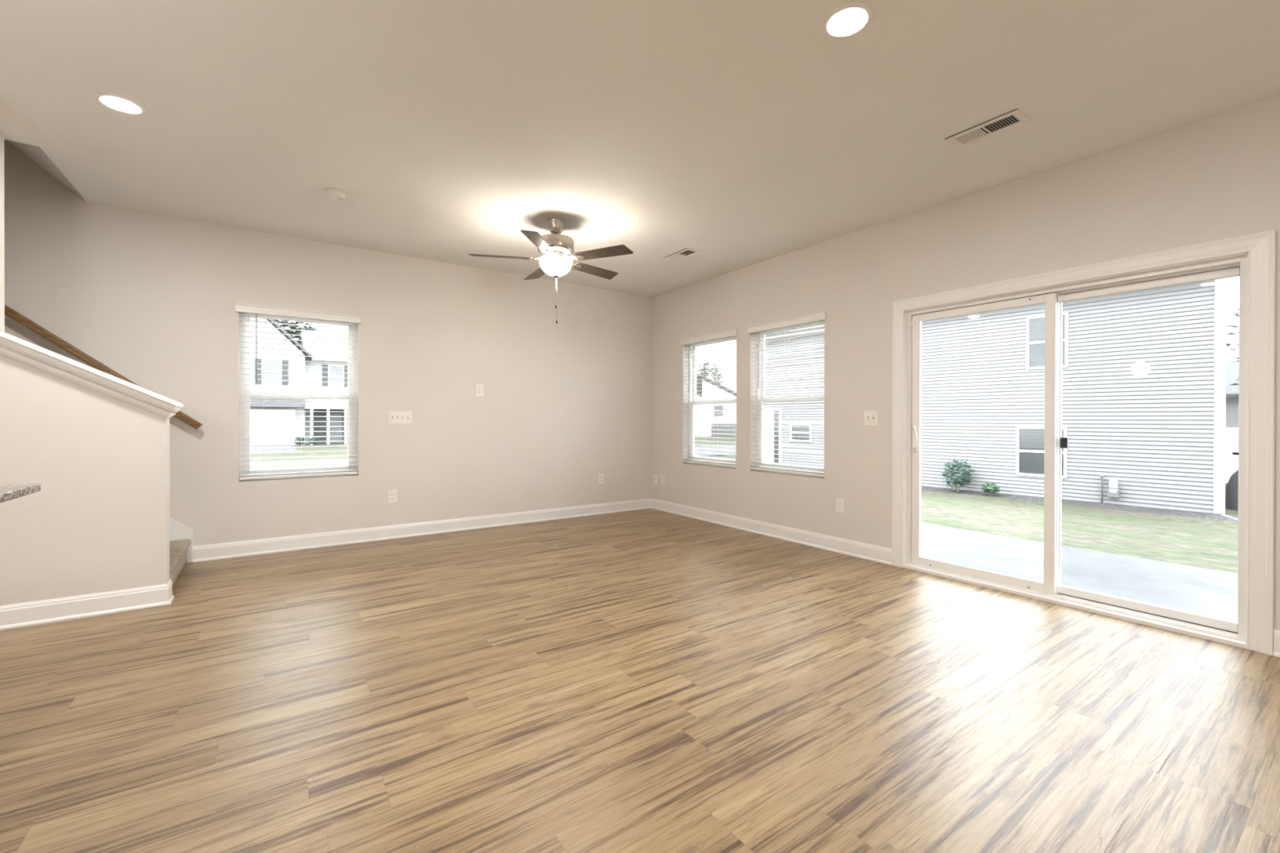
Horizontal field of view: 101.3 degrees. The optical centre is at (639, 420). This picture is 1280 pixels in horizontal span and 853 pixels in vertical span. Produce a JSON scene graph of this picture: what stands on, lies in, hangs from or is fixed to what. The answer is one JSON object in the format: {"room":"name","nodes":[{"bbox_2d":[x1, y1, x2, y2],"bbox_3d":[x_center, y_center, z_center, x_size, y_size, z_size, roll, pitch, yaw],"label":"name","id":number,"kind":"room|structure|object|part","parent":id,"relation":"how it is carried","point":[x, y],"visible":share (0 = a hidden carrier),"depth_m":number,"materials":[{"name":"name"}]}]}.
{"room":"empty living room","nodes":[
{"label":"empty living room","id":0,"kind":"room"},
{"bbox_2d":[6,139,86,201],"bbox_3d":[-5.117,-3.127,2.507,3.515,3.039,1.035,0,0,-35],"label":"soffit","id":1,"kind":"structure","parent":0,"point":[36,153],"depth_m":3.52,"materials":[{"name":"paint"}]},
{"bbox_2d":[0,131,169,605],"bbox_3d":[-4.619,-1.762,2.150,4.022,5.800,0.130,0,0,-35],"label":"wall","id":2,"kind":"structure","parent":0,"point":[98,521],"depth_m":3.02,"materials":[{"name":"beige paint"}]},
{"bbox_2d":[0,578,173,630],"bbox_3d":[-4.609,1.075,2.156,4.044,0.126,0.152,0,0,-35],"label":"baseboard","id":3,"kind":"structure","parent":2,"relation":"attached to","point":[44,611],"depth_m":3.04,"materials":[{"name":"white paint"}]},
{"bbox_2d":[0,331,182,417],"bbox_3d":[-3.235,-0.259,3.124,0.757,0.478,0.250,0,0,-35],"label":"trim","id":4,"kind":"structure","parent":2,"relation":"attached to","point":[11,346],"depth_m":3.03,"materials":[{"name":"white paint"}]},
{"bbox_2d":[4,139,651,546],"bbox_3d":[-3.415,-1.317,4.433,8.910,6.700,0.160,0,0,-35],"label":"wall","id":5,"kind":"structure","parent":0,"point":[151,298],"depth_m":4.95,"materials":[{"name":"beige paint"}]},
{"bbox_2d":[4,304,202,429],"bbox_3d":[-4.902,-1.285,3.235,3.405,2.713,0.101,0,0,-35],"label":"stair handrail","id":6,"kind":"object","parent":5,"relation":"attached to","point":[13,314],"visible":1,"depth_m":3.76,"materials":[{"name":"brown wood"}]},
{"bbox_2d":[239,312,357,480],"bbox_3d":[-3.056,-0.228,4.737,0.887,1.478,0.070,0,0,-35],"label":"window","id":7,"kind":"structure","parent":5,"relation":"in","point":[245,405],"depth_m":4.60,"materials":[{"name":"white plastic"}]},
{"bbox_2d":[235,302,360,479],"bbox_3d":[-2.999,-0.240,4.652,0.927,1.472,0.089,0,0,-35],"label":"window blind","id":8,"kind":"object","parent":7,"relation":"attached to","point":[240,308],"visible":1,"depth_m":4.61,"materials":[{"name":"grey plastic"}]},
{"bbox_3d":[-3.008,0.484,4.668,0.877,0.022,0.056,0,0,-35],"label":"rail","id":9,"kind":"part","parent":8,"relation":"part of","materials":[{"name":"white plastic"}]},
{"bbox_3d":[-3.007,-0.218,4.667,0.002,1.398,0.054,0,0,-35],"label":"ladder cord","id":10,"kind":"part","parent":8,"relation":"part of","materials":[{"name":"white fabric"}]},
{"bbox_3d":[-2.680,-0.218,4.896,0.002,1.398,0.054,0,0,-35],"label":"ladder cord","id":11,"kind":"part","parent":8,"relation":"part of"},
{"bbox_3d":[-3.065,-0.567,4.750,0.823,0.736,0.026,0,0,-35],"label":"sash","id":12,"kind":"part","parent":7,"relation":"part of","materials":[{"name":"clear glass"}]},
{"bbox_3d":[-3.049,0.119,4.726,0.823,0.720,0.028,0,0,-35],"label":"sash","id":13,"kind":"part","parent":7,"relation":"part of","materials":[{"name":"clear glass"}]},
{"bbox_2d":[387,489,396,502],"bbox_3d":[-2.383,0.729,5.059,0.078,0.124,0.009,0,0,-35],"label":"power outlet","id":14,"kind":"object","parent":5,"relation":"attached to","point":[392,495],"visible":1,"depth_m":5.06,"materials":[{"name":"white plastic"}]},
{"bbox_2d":[388,411,412,423],"bbox_3d":[-2.323,-0.032,5.089,0.205,0.112,0.022,0,0,-35],"label":"switch plate","id":15,"kind":"object","parent":5,"relation":"attached to","point":[394,417],"visible":1,"depth_m":5.08,"materials":[{"name":"white plastic"}]},
{"bbox_2d":[192,497,651,562],"bbox_3d":[-1.717,1.070,5.518,4.563,0.126,0.022,0,0,-35],"label":"baseboard","id":16,"kind":"structure","parent":5,"relation":"attached to","point":[269,545],"depth_m":5.07,"materials":[{"name":"white paint"}]},
{"bbox_2d":[475,384,483,396],"bbox_3d":[-1.690,-0.320,5.536,0.080,0.126,0.012,0,0,-35],"label":"cable plate","id":17,"kind":"object","parent":5,"relation":"attached to","point":[479,388],"visible":1,"depth_m":5.54,"materials":[{"name":"white plastic"}]},
{"bbox_2d":[598,473,604,484],"bbox_3d":[-0.471,0.708,6.394,0.078,0.124,0.009,0,0,-35],"label":"power outlet","id":18,"kind":"object","parent":5,"relation":"attached to","point":[601,477],"visible":1,"depth_m":6.39,"materials":[{"name":"white plastic"}]},
{"bbox_2d":[0,508,1279,852],"bbox_3d":[-0.916,1.199,0.846,8.600,0.100,8.600,0,0,-35],"label":"floor","id":19,"kind":"structure","parent":0,"point":[646,680],"depth_m":2.05,"materials":[{"name":"wood"}]},
{"bbox_2d":[0,483,40,503],"bbox_3d":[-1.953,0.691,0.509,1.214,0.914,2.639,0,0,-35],"label":"countertop","id":20,"kind":"structure","parent":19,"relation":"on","point":[8,492],"depth_m":1.80,"materials":[{"name":"stone"}]},
{"bbox_2d":[169,517,192,586],"bbox_3d":[-4.868,-0.548,2.695,3.837,3.367,1.029,0,0,-35],"label":"staircase","id":21,"kind":"structure","parent":19,"relation":"on","point":[180,535],"depth_m":4.10,"materials":[{"name":"carpet"}]},
{"bbox_2d":[0,0,1279,297],"bbox_3d":[-0.971,-1.719,0.801,9.060,0.250,8.910,0,0,-35],"label":"ceiling","id":22,"kind":"structure","parent":0,"point":[740,134],"depth_m":2.68,"materials":[{"name":"paint"}]},
{"bbox_2d":[94,92,146,115],"bbox_3d":[-2.624,-1.599,2.654,0.186,0.008,0.186,0,0,-35],"label":"recessed light","id":23,"kind":"object","parent":22,"relation":"in","point":[116,102],"visible":1,"depth_m":2.64,"materials":[{"name":"white paint"}]},
{"bbox_2d":[324,188,346,199],"bbox_3d":[-2.141,-1.587,3.691,0.136,0.037,0.136,0,0,-35],"label":"smoke detector","id":24,"kind":"object","parent":22,"relation":"attached to","point":[333,193],"visible":1,"depth_m":3.66,"materials":[{"name":"white plastic"}]},
{"bbox_2d":[468,217,633,323],"bbox_3d":[-0.695,-1.194,4.259,1.272,0.821,1.255,0,0,-35],"label":"ceiling fan","id":25,"kind":"object","parent":22,"relation":"hanging from","point":[557,249],"visible":1,"depth_m":4.13,"materials":[{"name":"brown wood"}]},
{"bbox_3d":[-1.095,-1.294,4.148,0.482,0.034,0.134,0,0,-12],"label":"blade","id":26,"kind":"part","parent":25,"relation":"part of","materials":[{"name":"brown wood"}]},
{"bbox_3d":[-0.878,-1.294,4.598,0.134,0.034,0.482,0,0,-30],"label":"blade","id":27,"kind":"part","parent":25,"relation":"part of","materials":[{"name":"brown wood"}]},
{"bbox_3d":[-0.735,-1.292,3.801,0.134,0.034,0.482,0,0,6],"label":"blade","id":28,"kind":"part","parent":25,"relation":"part of","materials":[{"name":"brown wood"}]},
{"bbox_3d":[-0.677,-1.230,4.223,0.262,0.129,0.262,0,0,-35],"label":"lamp shade","id":29,"kind":"part","parent":25,"relation":"part of","materials":[{"name":"white glass"}]},
{"bbox_3d":[-0.382,-1.293,4.530,0.134,0.034,0.482,0,0,42],"label":"blade","id":30,"kind":"part","parent":25,"relation":"part of","materials":[{"name":"brown wood"}]},
{"bbox_3d":[-0.294,-1.292,4.037,0.482,0.034,0.134,0,0,24],"label":"blade","id":31,"kind":"part","parent":25,"relation":"part of","materials":[{"name":"brown wood"}]},
{"bbox_2d":[664,248,702,261],"bbox_3d":[0.410,-1.599,5.059,0.175,0.010,0.355,0,0,-35],"label":"ceiling vent","id":32,"kind":"object","parent":22,"relation":"in","point":[683,254],"visible":1,"depth_m":5.05,"materials":[{"name":"white plastic"}]},
{"bbox_2d":[822,2,872,38],"bbox_3d":[0.826,-1.591,2.092,0.186,0.008,0.186,0,0,-35],"label":"recessed light","id":33,"kind":"object","parent":22,"relation":"in","point":[847,20],"visible":1,"depth_m":2.08,"materials":[{"name":"white paint"}]},
{"bbox_2d":[944,107,1031,149],"bbox_3d":[1.896,-1.590,2.871,0.175,0.010,0.355,0,0,-35],"label":"ceiling vent","id":34,"kind":"object","parent":22,"relation":"in","point":[1015,117],"visible":1,"depth_m":2.86,"materials":[{"name":"white plastic"}]},
{"bbox_2d":[651,95,1279,630],"bbox_3d":[2.720,0.227,3.290,0.160,3.643,8.750,0,0,-35],"label":"wall","id":35,"kind":"structure","parent":0,"point":[1217,177],"depth_m":4.18,"materials":[{"name":"beige paint"}]},
{"bbox_2d":[653,475,657,484],"bbox_3d":[0.195,0.758,6.753,0.015,0.122,0.080,0,0,-35],"label":"plate","id":36,"kind":"object","parent":35,"relation":"attached to","point":[655,477],"visible":1,"depth_m":6.76,"materials":[{"name":"white plastic"}]},
{"bbox_2d":[660,475,664,485],"bbox_3d":[0.286,0.752,6.627,0.009,0.122,0.078,0,0,-35],"label":"power outlet","id":37,"kind":"object","parent":35,"relation":"attached to","point":[662,477],"visible":1,"depth_m":6.63,"materials":[{"name":"white plastic"}]},
{"bbox_2d":[688,337,736,468],"bbox_3d":[0.868,-0.224,6.011,0.070,1.478,0.887,0,0,-35],"label":"window","id":38,"kind":"structure","parent":35,"relation":"in","point":[693,415],"depth_m":6.05,"materials":[{"name":"clear glass"}]},
{"bbox_2d":[680,328,737,467],"bbox_3d":[0.782,-0.237,5.954,0.089,1.472,0.927,0,0,-35],"label":"window blind","id":39,"kind":"object","parent":38,"relation":"attached to","point":[731,333],"visible":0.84,"depth_m":5.91,"materials":[{"name":"grey plastic"}]},
{"bbox_3d":[0.796,0.488,5.964,0.056,0.022,0.877,0,0,-35],"label":"rail","id":40,"kind":"part","parent":39,"relation":"part of","materials":[{"name":"white plastic"}]},
{"bbox_3d":[0.849,-0.214,5.890,0.054,1.398,0.002,0,0,-35],"label":"ladder cord","id":41,"kind":"part","parent":39,"relation":"part of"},
{"bbox_3d":[0.855,0.123,6.005,0.028,0.720,0.823,0,0,-35],"label":"sash","id":42,"kind":"part","parent":38,"relation":"part of","materials":[{"name":"clear glass"}]},
{"bbox_3d":[0.882,-0.563,6.020,0.026,0.736,0.823,0,0,-35],"label":"sash","id":43,"kind":"part","parent":38,"relation":"part of","materials":[{"name":"clear glass"}]},
{"bbox_3d":[0.855,0.117,6.004,0.004,0.636,0.751,0,0,-35],"label":"pane","id":44,"kind":"part","parent":38,"relation":"part of","materials":[{"name":"clear glass"}]},
{"bbox_3d":[0.882,-0.560,6.020,0.004,0.670,0.751,0,0,-35],"label":"pane","id":45,"kind":"part","parent":38,"relation":"part of","materials":[{"name":"clear glass"}]},
{"bbox_2d":[650,497,892,565],"bbox_3d":[1.069,1.076,5.494,0.022,0.126,3.251,0,0,-35],"label":"baseboard","id":46,"kind":"structure","parent":35,"relation":"attached to","point":[851,548],"depth_m":5.02,"materials":[{"name":"white paint"}]},
{"bbox_2d":[755,321,824,477],"bbox_3d":[1.489,-0.221,5.121,0.070,1.478,0.891,0,0,-35],"label":"window","id":47,"kind":"structure","parent":35,"relation":"in","point":[759,421],"depth_m":5.42,"materials":[{"name":"white plastic"}]},
{"bbox_2d":[746,311,826,476],"bbox_3d":[1.404,-0.234,5.064,0.089,1.472,0.931,0,0,-35],"label":"window blind","id":48,"kind":"object","parent":47,"relation":"attached to","point":[819,317],"visible":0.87,"depth_m":5.05,"materials":[{"name":"grey plastic"}]},
{"bbox_3d":[1.267,-0.211,5.292,0.054,1.398,0.002,0,0,-35],"label":"ladder cord","id":49,"kind":"part","parent":48,"relation":"part of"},
{"bbox_3d":[1.420,-0.210,5.072,0.054,1.398,0.002,0,0,-35],"label":"ladder cord","id":50,"kind":"part","parent":48,"relation":"part of","materials":[{"name":"white fabric"}]},
{"bbox_3d":[1.417,0.491,5.074,0.056,0.022,0.881,0,0,-35],"label":"rail","id":51,"kind":"part","parent":48,"relation":"part of","materials":[{"name":"white plastic"}]},
{"bbox_3d":[1.649,-0.209,4.744,0.054,1.398,0.002,0,0,-35],"label":"ladder cord","id":52,"kind":"part","parent":48,"relation":"part of","materials":[{"name":"white fabric"}]},
{"bbox_3d":[1.477,0.126,5.114,0.028,0.720,0.827,0,0,-35],"label":"sash","id":53,"kind":"part","parent":47,"relation":"part of","materials":[{"name":"clear glass"}]},
{"bbox_3d":[1.504,-0.560,5.130,0.026,0.736,0.827,0,0,-35],"label":"sash","id":54,"kind":"part","parent":47,"relation":"part of","materials":[{"name":"clear glass"}]},
{"bbox_2d":[835,497,844,513],"bbox_3d":[1.734,0.738,4.553,0.009,0.122,0.078,0,0,-35],"label":"power outlet","id":55,"kind":"object","parent":35,"relation":"attached to","point":[839,502],"visible":1,"depth_m":4.55,"materials":[{"name":"white plastic"}]},
{"bbox_2d":[863,410,878,426],"bbox_3d":[1.894,-0.021,4.313,0.022,0.122,0.124,0,0,-35],"label":"switch plate","id":56,"kind":"object","parent":35,"relation":"attached to","point":[870,417],"visible":1,"depth_m":4.31,"materials":[{"name":"white plastic"}]},
{"bbox_2d":[902,255,1247,648],"bbox_3d":[2.623,0.148,3.413,0.167,2.000,1.760,0,0,-35],"label":"door","id":57,"kind":"structure","parent":35,"relation":"in","point":[1227,632],"depth_m":3.35,"materials":[{"name":"white plastic"}]},
{"bbox_3d":[2.115,0.140,4.044,0.027,0.200,0.067,0,0,21],"label":"pull handle","id":58,"kind":"part","parent":57,"relation":"part of","materials":[{"name":"white plastic"}]},
{"bbox_3d":[2.390,0.150,3.723,0.032,1.932,0.914,0,0,-35],"label":"sliding panel","id":59,"kind":"part","parent":57,"relation":"part of","materials":[{"name":"clear glass"}]},
{"bbox_3d":[2.908,0.153,3.072,0.036,1.932,0.873,0,0,-35],"label":"fixed panel","id":60,"kind":"part","parent":57,"relation":"part of","materials":[{"name":"clear glass"}]},
{"bbox_3d":[2.938,0.151,3.084,0.014,1.904,0.813,0,0,-35],"label":"screen frame","id":61,"kind":"part","parent":57,"relation":"part of","materials":[{"name":"white plastic"}]},
{"bbox_2d":[892,229,1275,655],"bbox_3d":[2.556,0.105,3.366,0.021,2.086,1.932,0,0,-35],"label":"trim","id":62,"kind":"structure","parent":35,"relation":"attached to","point":[1260,246],"depth_m":2.64,"materials":[{"name":"white paint"}]},
{"bbox_2d":[1272,629,1279,657],"bbox_3d":[4.085,1.094,1.176,0.022,0.126,3.415,0,0,-35],"label":"baseboard","id":63,"kind":"structure","parent":35,"relation":"attached to","point":[1276,653],"depth_m":2.57,"materials":[{"name":"white paint"}]},
{"label":"outside","id":64,"kind":"structure","parent":0,"visible":0},
{"bbox_2d":[249,443,1238,573],"bbox_3d":[5.092,1.609,34.684,100.000,0.920,80.000,0,0,-35],"label":"lawn","id":65,"kind":"structure","parent":64,"point":[1212,544],"depth_m":8.23,"materials":[{"name":"green plant"}]},
{"bbox_2d":[249,444,296,452],"bbox_3d":[-21.724,1.786,29.068,5.600,0.400,10.500,0,0,-35],"label":"driveway","id":66,"kind":"structure","parent":65,"relation":"on","point":[286,447],"depth_m":32.23,"materials":[{"name":"concrete"}]},
{"bbox_2d":[273,319,318,343],"bbox_3d":[-32.507,-4.140,47.828,8.376,11.786,8.712,0,0,-35],"label":"tree","id":67,"kind":"object","parent":65,"relation":"on","point":[291,326],"visible":0.04,"depth_m":46.82,"materials":[{"name":"green plant"}]},
{"bbox_2d":[249,317,347,445],"bbox_3d":[-24.159,-2.708,38.753,12.500,9.400,10.200,0,0,-35],"label":"house","id":68,"kind":"structure","parent":65,"relation":"on","point":[308,407],"depth_m":34.78,"materials":[{"name":"white"}]},
{"bbox_2d":[254,358,261,384],"bbox_3d":[-24.395,-3.158,33.555,0.340,1.630,0.050,0,0,-35],"label":"shutter","id":69,"kind":"object","parent":68,"relation":"hanging from","point":[259,361],"depth_m":33.54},
{"bbox_3d":[-23.815,-3.158,33.972,0.950,1.530,0.030,0,0,-35],"label":"pane","id":70,"kind":"part","parent":68,"relation":"part of","materials":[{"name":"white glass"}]},
{"bbox_2d":[282,360,288,385],"bbox_3d":[-23.223,-3.158,34.374,0.340,1.630,0.050,0,0,-35],"label":"shutter","id":71,"kind":"object","parent":68,"relation":"hanging from","point":[284,362],"depth_m":34.36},
{"bbox_2d":[322,364,328,386],"bbox_3d":[-22.212,-3.194,37.031,0.340,1.510,0.050,0,0,-35],"label":"shutter","id":72,"kind":"object","parent":68,"relation":"hanging from","point":[324,369],"depth_m":37.02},
{"bbox_2d":[313,408,347,443],"bbox_3d":[-21.768,0.401,37.339,2.800,2.400,0.080,0,0,-35],"label":"window","id":73,"kind":"structure","parent":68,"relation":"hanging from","point":[315,414],"depth_m":37.17,"materials":[{"name":"grey glass"}]},
{"bbox_3d":[-21.665,-3.194,37.426,0.870,1.410,0.030,0,0,-35],"label":"pane","id":74,"kind":"part","parent":68,"relation":"part of","materials":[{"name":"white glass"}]},
{"bbox_3d":[-21.643,0.541,37.335,0.800,2.080,0.070,0,0,-35],"label":"door","id":75,"kind":"part","parent":68,"relation":"part of","materials":[{"name":"grey metal"}]},
{"bbox_2d":[344,365,347,386],"bbox_3d":[-21.105,-3.195,37.804,0.340,1.510,0.050,0,0,-35],"label":"shutter","id":76,"kind":"object","parent":68,"relation":"hanging from","point":[345,366],"depth_m":37.77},
{"bbox_2d":[293,437,305,446],"bbox_3d":[-21.833,1.336,33.686,0.728,0.700,0.769,0,0,-35],"label":"shrub","id":77,"kind":"object","parent":65,"relation":"on","point":[297,439],"visible":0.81,"depth_m":33.57,"materials":[{"name":"green plant"}]},
{"bbox_2d":[308,436,319,446],"bbox_3d":[-21.187,1.356,34.104,0.718,0.659,0.731,0,0,-35],"label":"shrub","id":78,"kind":"object","parent":65,"relation":"on","point":[316,439],"visible":0.97,"depth_m":34.06,"materials":[{"name":"green plant"}]},
{"bbox_2d":[763,275,1239,519],"bbox_3d":[12.311,-1.743,19.806,9.819,8.160,14.040,0,0,-39],"label":"neighbor house","id":79,"kind":"structure","parent":65,"relation":"on","point":[1144,372],"depth_m":13.74,"materials":[{"name":"plastic"}]},
{"bbox_3d":[5.303,0.589,21.425,0.050,2.220,1.100,0,0,-39],"label":"door","id":80,"kind":"part","parent":79,"relation":"part of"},
{"bbox_3d":[6.229,0.464,20.308,0.024,0.560,0.820,0,0,-39],"label":"pane","id":81,"kind":"part","parent":79,"relation":"part of","materials":[{"name":"clear glass"}]},
{"bbox_3d":[11.015,0.845,14.425,0.024,1.250,1.010,0,0,-39],"label":"pane","id":82,"kind":"part","parent":79,"relation":"part of","materials":[{"name":"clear glass"}]},
{"bbox_3d":[11.099,-2.159,14.319,0.024,1.340,0.800,0,0,-39],"label":"pane","id":83,"kind":"part","parent":79,"relation":"part of","materials":[{"name":"clear glass"}]},
{"bbox_2d":[1098,474,1119,503],"bbox_3d":[11.827,1.765,13.240,0.160,0.820,0.400,0,0,-39],"label":"gas meter","id":84,"kind":"object","parent":79,"relation":"attached to","point":[1113,491],"visible":0.98,"depth_m":13.15,"materials":[{"name":"grey metal"}]},
{"bbox_2d":[920,522,1237,622],"bbox_3d":[3.519,1.325,4.066,2.040,0.245,6.000,0,0,-35],"label":"patio slab","id":85,"kind":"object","parent":65,"relation":"on","point":[1198,590],"visible":0.22,"depth_m":4.24,"materials":[{"name":"concrete"}]},
{"bbox_2d":[920,485,1238,522],"bbox_3d":[8.646,2.210,16.494,1.030,0.260,14.000,0,0,-39],"label":"mulch bed","id":86,"kind":"object","parent":65,"relation":"on","point":[1216,517],"visible":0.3,"depth_m":13.10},
{"bbox_2d":[938,457,975,492],"bbox_3d":[9.451,1.631,15.592,0.934,1.074,0.896,0,0,-10],"label":"shrub","id":87,"kind":"object","parent":86,"relation":"on","point":[960,480],"visible":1,"depth_m":15.48,"materials":[{"name":"green plant"}]},
{"bbox_2d":[980,482,1000,496],"bbox_3d":[9.944,1.942,14.880,0.544,0.458,0.538,0,0,-35],"label":"leafy plant","id":88,"kind":"object","parent":86,"relation":"on","point":[994,488],"visible":0.99,"depth_m":14.81,"materials":[{"name":"green plant"}]},
{"bbox_2d":[1225,427,1238,483],"bbox_3d":[20.513,1.288,17.667,0.120,2.300,6.760,0,0,-35],"label":"vinyl fence","id":89,"kind":"object","parent":65,"relation":"on","point":[1231,433],"visible":0.02,"depth_m":17.99,"materials":[{"name":"white plastic"}]},
{"bbox_3d":[20.498,0.288,17.689,0.070,0.100,6.700,0,0,-35],"label":"rail","id":90,"kind":"part","parent":89,"relation":"part of","materials":[{"name":"white plastic"}]},
{"bbox_2d":[1225,470,1238,510],"bbox_3d":[14.729,1.618,12.501,0.660,1.150,1.243,0,0,-35],"label":"covered grill","id":91,"kind":"object","parent":65,"relation":"on","point":[1232,486],"visible":0.17,"depth_m":12.70,"materials":[{"name":"grey fabric"}]},
{"bbox_2d":[1225,360,1239,427],"bbox_3d":[28.609,-0.182,21.095,8.800,5.050,8.800,0,0,-35],"label":"house","id":92,"kind":"structure","parent":65,"relation":"on","point":[1232,367],"depth_m":21.17,"materials":[{"name":"plastic"}]},
{"bbox_2d":[1226,308,1239,397],"bbox_3d":[22.917,-1.821,18.706,2.744,8.334,2.888,0,0,18],"label":"tree","id":93,"kind":"object","parent":65,"relation":"on","point":[1236,314],"visible":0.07,"depth_m":19.73,"materials":[{"name":"green plant"}]},
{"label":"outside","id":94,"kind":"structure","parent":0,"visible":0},
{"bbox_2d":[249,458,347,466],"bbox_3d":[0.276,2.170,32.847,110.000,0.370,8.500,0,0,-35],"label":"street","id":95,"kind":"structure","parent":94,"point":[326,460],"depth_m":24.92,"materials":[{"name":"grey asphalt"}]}
]}

